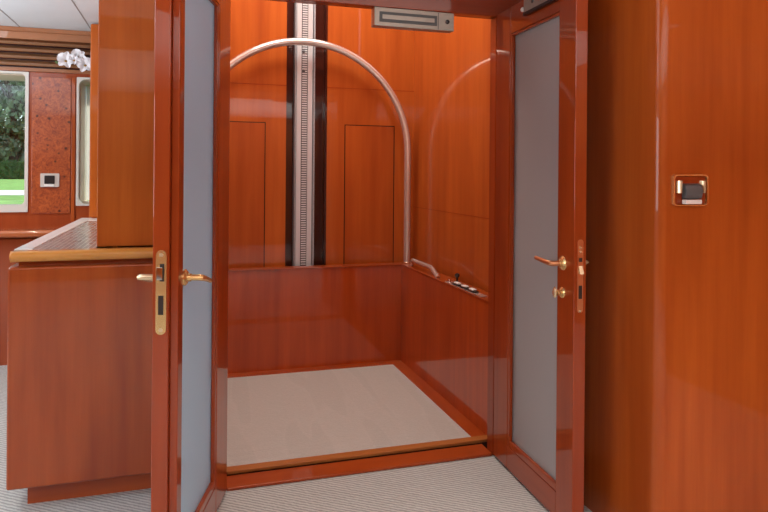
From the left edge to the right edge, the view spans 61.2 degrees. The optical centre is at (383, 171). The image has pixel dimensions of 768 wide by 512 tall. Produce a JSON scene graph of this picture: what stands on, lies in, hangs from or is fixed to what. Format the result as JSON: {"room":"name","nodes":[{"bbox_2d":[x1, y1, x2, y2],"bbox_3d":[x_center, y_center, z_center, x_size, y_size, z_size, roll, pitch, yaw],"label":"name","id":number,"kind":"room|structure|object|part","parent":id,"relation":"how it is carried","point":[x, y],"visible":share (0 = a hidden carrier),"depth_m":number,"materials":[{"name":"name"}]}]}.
{"room":"yacht interior","nodes":[
{"label":"yacht interior","id":0,"kind":"room"},
{"bbox_2d":[0,70,89,238],"bbox_3d":[-2.833,0.107,4.771,5.800,2.500,0.412,0,0,-17],"label":"wall","id":1,"kind":"structure","parent":0,"point":[52,96],"depth_m":4.69,"materials":[{"name":"brown wood"}]},
{"bbox_2d":[0,71,28,211],"bbox_3d":[-3.077,-0.219,4.695,0.984,1.003,0.412,0,0,-17],"label":"window","id":2,"kind":"structure","parent":1,"relation":"in","point":[4,75],"depth_m":4.64,"materials":[{"name":"white"}]},
{"bbox_2d":[0,238,36,365],"bbox_3d":[-3.710,0.907,4.269,3.840,0.885,0.060,0,0,-17],"label":"panelling","id":3,"kind":"object","parent":1,"relation":"attached to","point":[7,245],"depth_m":4.56,"materials":[{"name":"brown wood"}]},
{"bbox_2d":[0,228,58,237],"bbox_3d":[-3.526,0.423,4.261,4.180,0.047,0.180,0,0,-17],"label":"ledge","id":4,"kind":"object","parent":1,"relation":"attached to","point":[4,233],"depth_m":4.50,"materials":[{"name":"brown wood"}]},
{"bbox_2d":[55,49,89,71],"bbox_3d":[-2.080,-0.229,4.676,0.527,1.280,0.155,0,0,-28],"label":"orchid","id":5,"kind":"object","parent":4,"relation":"on","point":[77,57],"visible":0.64,"depth_m":4.57,"materials":[{"name":"white plant"}]},
{"bbox_3d":[-2.236,-0.790,4.564,0.117,0.116,0.026,0,0,-17],"label":"flower","id":6,"kind":"part","parent":5,"relation":"part of","materials":[{"name":"white plant"}]},
{"bbox_3d":[-2.181,-0.791,4.569,0.071,0.070,0.024,0,0,-17],"label":"flower","id":7,"kind":"part","parent":5,"relation":"part of","materials":[{"name":"white plant"}]},
{"bbox_3d":[-2.164,-0.816,4.582,0.105,0.108,0.025,0,0,-17],"label":"flower","id":8,"kind":"part","parent":5,"relation":"part of","materials":[{"name":"white plant"}]},
{"bbox_3d":[-2.116,-0.764,4.593,0.117,0.116,0.026,0,0,-17],"label":"flower","id":9,"kind":"part","parent":5,"relation":"part of","materials":[{"name":"white plant"}]},
{"bbox_2d":[0,38,89,74],"bbox_3d":[-3.158,-0.838,4.441,3.370,0.228,0.044,0,0,-17],"label":"air vent","id":10,"kind":"object","parent":1,"relation":"in","point":[15,54],"visible":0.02,"depth_m":4.64,"materials":[{"name":"brown wood"}]},
{"bbox_2d":[0,26,90,43],"bbox_3d":[-3.527,-0.989,4.304,4.180,0.076,0.090,0,0,-17],"label":"crown molding","id":11,"kind":"structure","parent":1,"relation":"attached to","point":[7,32],"depth_m":4.62,"materials":[{"name":"brown wood"}]},
{"bbox_2d":[40,173,58,186],"bbox_3d":[-2.410,0.059,4.680,0.123,0.098,0.020,0,0,-17],"label":"thermostat","id":12,"kind":"object","parent":1,"relation":"attached to","point":[46,179],"visible":1,"depth_m":4.67,"materials":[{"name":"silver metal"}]},
{"bbox_3d":[-2.407,-0.192,4.695,0.255,0.985,0.008,0,0,-17],"label":"burl panel","id":13,"kind":"part","parent":1,"relation":"part of","materials":[{"name":"brown wood"}]},
{"bbox_2d":[76,77,89,205],"bbox_3d":[-1.957,-0.221,5.041,0.732,0.940,0.412,0,0,-17],"label":"window","id":14,"kind":"structure","parent":1,"relation":"in","point":[83,83],"depth_m":4.89,"materials":[{"name":"white plastic"}]},
{"bbox_2d":[86,86,89,199],"bbox_3d":[-1.983,-0.221,5.125,0.672,0.880,0.004,0,0,-17],"label":"roller blind","id":15,"kind":"object","parent":14,"relation":"attached to","point":[88,87],"depth_m":5.03,"materials":[{"name":"white"}]},
{"bbox_2d":[0,0,98,31],"bbox_3d":[-2.334,-1.058,0.403,4.160,0.082,8.150,0,0,-17],"label":"ceiling","id":16,"kind":"structure","parent":0,"point":[77,15],"depth_m":4.18,"materials":[{"name":"grey paint"}]},
{"bbox_2d":[97,0,154,246],"bbox_3d":[-1.254,0.145,3.620,0.441,2.450,1.742,0,0,-17],"label":"wall","id":17,"kind":"structure","parent":0,"point":[126,28],"depth_m":2.78,"materials":[{"name":"brown wood"}]},
{"bbox_2d":[137,0,230,511],"bbox_3d":[-0.705,0.293,2.407,0.226,2.138,0.747,0,0,-1],"label":"door","id":18,"kind":"structure","parent":17,"relation":"in","point":[189,277],"depth_m":2.27,"materials":[{"name":"brown wood"}]},
{"bbox_3d":[-0.778,0.357,2.175,0.072,0.048,0.130,0,0,-1],"label":"lever handle","id":19,"kind":"part","parent":18,"relation":"part of","materials":[{"name":"gold metal"}]},
{"bbox_3d":[-0.702,0.379,2.043,0.033,0.266,0.004,0,0,-1],"label":"latch plate","id":20,"kind":"part","parent":18,"relation":"part of","materials":[{"name":"gold metal"}]},
{"bbox_3d":[-0.683,0.291,2.346,0.008,1.906,0.470,0,0,-1],"label":"glass pane","id":21,"kind":"part","parent":18,"relation":"part of","materials":[{"name":"grey glass"}]},
{"bbox_3d":[-0.616,0.358,2.178,0.056,0.048,0.130,0,0,-1],"label":"lever handle","id":22,"kind":"part","parent":18,"relation":"part of","materials":[{"name":"gold metal"}]},
{"bbox_3d":[-0.704,1.308,2.348,0.075,0.108,0.478,0,0,-1],"label":"rail","id":23,"kind":"part","parent":18,"relation":"part of","materials":[{"name":"brown wood"}]},
{"bbox_2d":[0,365,591,511],"bbox_3d":[-0.805,1.403,0.875,7.400,0.060,8.140,0,0,-17],"label":"floor","id":24,"kind":"structure","parent":0,"point":[481,484],"depth_m":2.77,"materials":[{"name":"carpet"}]},
{"bbox_2d":[6,246,152,503],"bbox_3d":[-1.442,0.866,3.652,0.754,1.004,1.975,0,0,-17],"label":"base cabinet","id":25,"kind":"object","parent":24,"relation":"on","point":[79,332],"visible":0.59,"depth_m":2.68,"materials":[{"name":"brown wood"}]},
{"bbox_2d":[9,218,152,261],"bbox_3d":[-1.414,0.339,3.594,0.746,0.047,1.900,0,0,-17],"label":"countertop","id":26,"kind":"structure","parent":25,"relation":"on","point":[77,240],"depth_m":2.72,"materials":[{"name":"tile"}]},
{"bbox_2d":[89,24,98,217],"bbox_3d":[-1.883,-0.346,4.465,0.252,1.318,0.075,0,0,-17],"label":"post","id":27,"kind":"object","parent":26,"relation":"on","point":[94,27],"visible":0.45,"depth_m":4.40,"materials":[{"name":"brown wood"}]},
{"bbox_3d":[-1.489,0.373,3.631,0.580,0.019,1.885,0,0,-17],"label":"shadow rail","id":28,"kind":"part","parent":25,"relation":"part of","materials":[{"name":"brown wood"}]},
{"bbox_2d":[227,444,491,490],"bbox_3d":[-0.091,1.372,3.033,1.261,0.014,0.120,0,0,-17],"label":"threshold","id":29,"kind":"object","parent":24,"relation":"on","point":[297,474],"visible":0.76,"depth_m":3.00,"materials":[{"name":"brown wood"}]},
{"bbox_2d":[230,0,413,266],"bbox_3d":[-0.588,-0.375,4.690,1.675,3.500,0.079,0,0,-17],"label":"wall","id":30,"kind":"structure","parent":0,"point":[261,85],"depth_m":4.72,"materials":[{"name":"brown wood"}]},
{"bbox_2d":[228,121,265,267],"bbox_3d":[-1.030,0.453,4.516,0.397,1.612,0.003,0,0,-17],"label":"panel","id":31,"kind":"object","parent":30,"relation":"attached to","point":[247,143],"visible":0.34,"depth_m":4.54,"materials":[{"name":"brown wood"}]},
{"bbox_2d":[292,3,315,265],"bbox_3d":[-0.576,-0.372,4.677,0.146,3.495,0.064,0,0,-17],"label":"elevator guide rail","id":32,"kind":"object","parent":30,"relation":"attached to","point":[304,14],"visible":0.61,"depth_m":4.67,"materials":[{"name":"metal"}]},
{"bbox_3d":[-0.636,-0.373,4.642,0.010,3.495,0.032,0,0,-17],"label":"guide rail","id":33,"kind":"part","parent":32,"relation":"part of","materials":[{"name":"metal"}]},
{"bbox_3d":[-0.507,-0.372,4.681,0.012,3.495,0.032,0,0,-17],"label":"guide rail","id":34,"kind":"part","parent":32,"relation":"part of","materials":[{"name":"metal"}]},
{"bbox_2d":[343,125,394,263],"bbox_3d":[-0.111,0.460,4.800,0.385,1.612,0.003,0,0,-17],"label":"panel","id":35,"kind":"object","parent":30,"relation":"attached to","point":[368,149],"visible":0.57,"depth_m":4.80,"materials":[{"name":"brown wood"}]},
{"bbox_2d":[412,16,491,291],"bbox_3d":[0.470,-0.366,4.184,0.051,3.500,1.620,0,0,-17],"label":"wall","id":36,"kind":"structure","parent":0,"point":[451,127],"depth_m":4.16,"materials":[{"name":"brown wood"}]},
{"bbox_2d":[584,0,767,511],"bbox_3d":[1.614,0.168,3.083,1.696,2.450,1.140,0,0,-17],"label":"wall","id":37,"kind":"structure","parent":0,"point":[676,310],"depth_m":2.38,"materials":[{"name":"brown wood"}]},
{"bbox_2d":[269,0,522,454],"bbox_3d":[-0.086,-0.371,3.020,1.710,3.500,0.095,0,0,-17],"label":"door frame","id":38,"kind":"structure","parent":37,"relation":"attached to","point":[493,30],"depth_m":3.17,"materials":[{"name":"brown wood"}]},
{"bbox_2d":[371,7,453,32],"bbox_3d":[0.139,-0.718,3.070,0.397,0.086,0.061,0,0,-17],"label":"lock","id":39,"kind":"object","parent":38,"relation":"attached to","point":[381,17],"visible":1,"depth_m":3.04,"materials":[{"name":"grey metal"}]},
{"bbox_2d":[493,0,588,511],"bbox_3d":[0.656,0.304,2.805,0.184,2.138,0.737,0,0,-15],"label":"door","id":40,"kind":"structure","parent":37,"relation":"in","point":[541,261],"depth_m":2.74,"materials":[{"name":"brown wood"}]},
{"bbox_3d":[0.649,1.322,2.799,0.049,0.103,0.446,0,0,-15],"label":"rail","id":41,"kind":"part","parent":40,"relation":"part of","materials":[{"name":"brown wood"}]},
{"bbox_3d":[0.666,-0.702,2.799,0.049,0.126,0.446,0,0,-15],"label":"rail","id":42,"kind":"part","parent":40,"relation":"part of","materials":[{"name":"brown wood"}]},
{"bbox_3d":[0.658,0.314,2.797,0.008,1.893,0.438,0,0,-15],"label":"glass pane","id":43,"kind":"part","parent":40,"relation":"part of","materials":[{"name":"grey glass"}]},
{"bbox_3d":[0.669,-0.729,2.653,0.015,0.064,0.398,0,0,-15],"label":"armature plate","id":44,"kind":"part","parent":40,"relation":"part of","materials":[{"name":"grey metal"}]},
{"bbox_3d":[0.650,0.353,2.575,0.056,0.026,0.129,0,0,-15],"label":"lever handle","id":45,"kind":"part","parent":40,"relation":"part of","materials":[{"name":"brown metal"}]},
{"bbox_3d":[0.665,0.469,2.528,0.014,0.045,0.027,0,0,-15],"label":"turn knob","id":46,"kind":"part","parent":40,"relation":"part of","materials":[{"name":"gold metal"}]},
{"bbox_3d":[0.745,0.395,2.462,0.024,0.278,0.004,0,0,-15],"label":"latch plate","id":47,"kind":"part","parent":40,"relation":"part of","materials":[{"name":"brown metal"}]},
{"bbox_2d":[671,174,708,205],"bbox_3d":[1.096,0.065,2.309,0.150,0.112,0.032,0,0,-17],"label":"light switch","id":48,"kind":"object","parent":37,"relation":"attached to","point":[685,188],"visible":1,"depth_m":2.30,"materials":[{"name":"brown wood"}]},
{"bbox_3d":[-0.348,1.468,3.871,1.760,0.059,1.744,0,0,-17],"label":"floor","id":49,"kind":"structure","parent":0,"visible":0},
{"bbox_2d":[227,38,487,475],"bbox_3d":[-0.341,0.251,3.851,1.627,2.373,1.540,0,0,-17],"label":"car","id":50,"kind":"object","parent":49,"relation":"on","point":[342,362],"visible":0.75,"depth_m":4.20,"materials":[{"name":"wood"}]},
{"bbox_3d":[-0.556,-0.139,4.543,1.582,1.598,0.052,0,0,-17],"label":"arch rail","id":51,"kind":"part","parent":50,"relation":"part of","materials":[{"name":"silver metal"}]},
{"bbox_3d":[-0.149,1.367,3.135,1.445,0.016,0.052,0,0,-17],"label":"car sill","id":52,"kind":"part","parent":50,"relation":"part of","materials":[{"name":"brown wood"}]},
{"bbox_3d":[0.265,0.644,4.347,0.042,0.074,0.558,0,0,-17],"label":"grab handle","id":53,"kind":"part","parent":50,"relation":"part of","materials":[{"name":"silver metal"}]},
{"bbox_3d":[0.443,0.640,3.926,0.036,0.056,0.036,0,0,-17],"label":"joystick knob","id":54,"kind":"part","parent":50,"relation":"part of","materials":[{"name":"black plastic"}]},
{"label":"outside","id":55,"kind":"structure","parent":0,"visible":0},
{"bbox_2d":[0,179,88,203],"bbox_3d":[-16.423,0.395,36.272,70.000,0.100,61.000,0,0,-17],"label":"lawn","id":56,"kind":"structure","parent":55,"point":[5,184],"depth_m":15.88,"materials":[{"name":"green plant"}]},
{"bbox_2d":[0,80,24,161],"bbox_3d":[-20.346,-4.239,35.708,5.406,9.132,4.702,0,0,-17],"label":"tree","id":57,"kind":"object","parent":56,"relation":"on","point":[12,93],"visible":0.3,"depth_m":34.75,"materials":[{"name":"green plant"}]},
{"bbox_2d":[0,159,24,178],"bbox_3d":[-18.020,-0.125,31.286,28.000,1.038,1.586,0,0,-17],"label":"hedge","id":58,"kind":"object","parent":56,"relation":"on","point":[10,169],"visible":0.18,"depth_m":30.74,"materials":[{"name":"green plant"}]},
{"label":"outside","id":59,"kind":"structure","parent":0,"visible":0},
{"bbox_2d":[0,190,23,195],"bbox_3d":[-9.114,0.400,12.574,70.000,0.010,3.000,0,0,-17],"label":"path","id":60,"kind":"structure","parent":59,"point":[2,192],"depth_m":12.94,"materials":[{"name":"white"}]}
]}

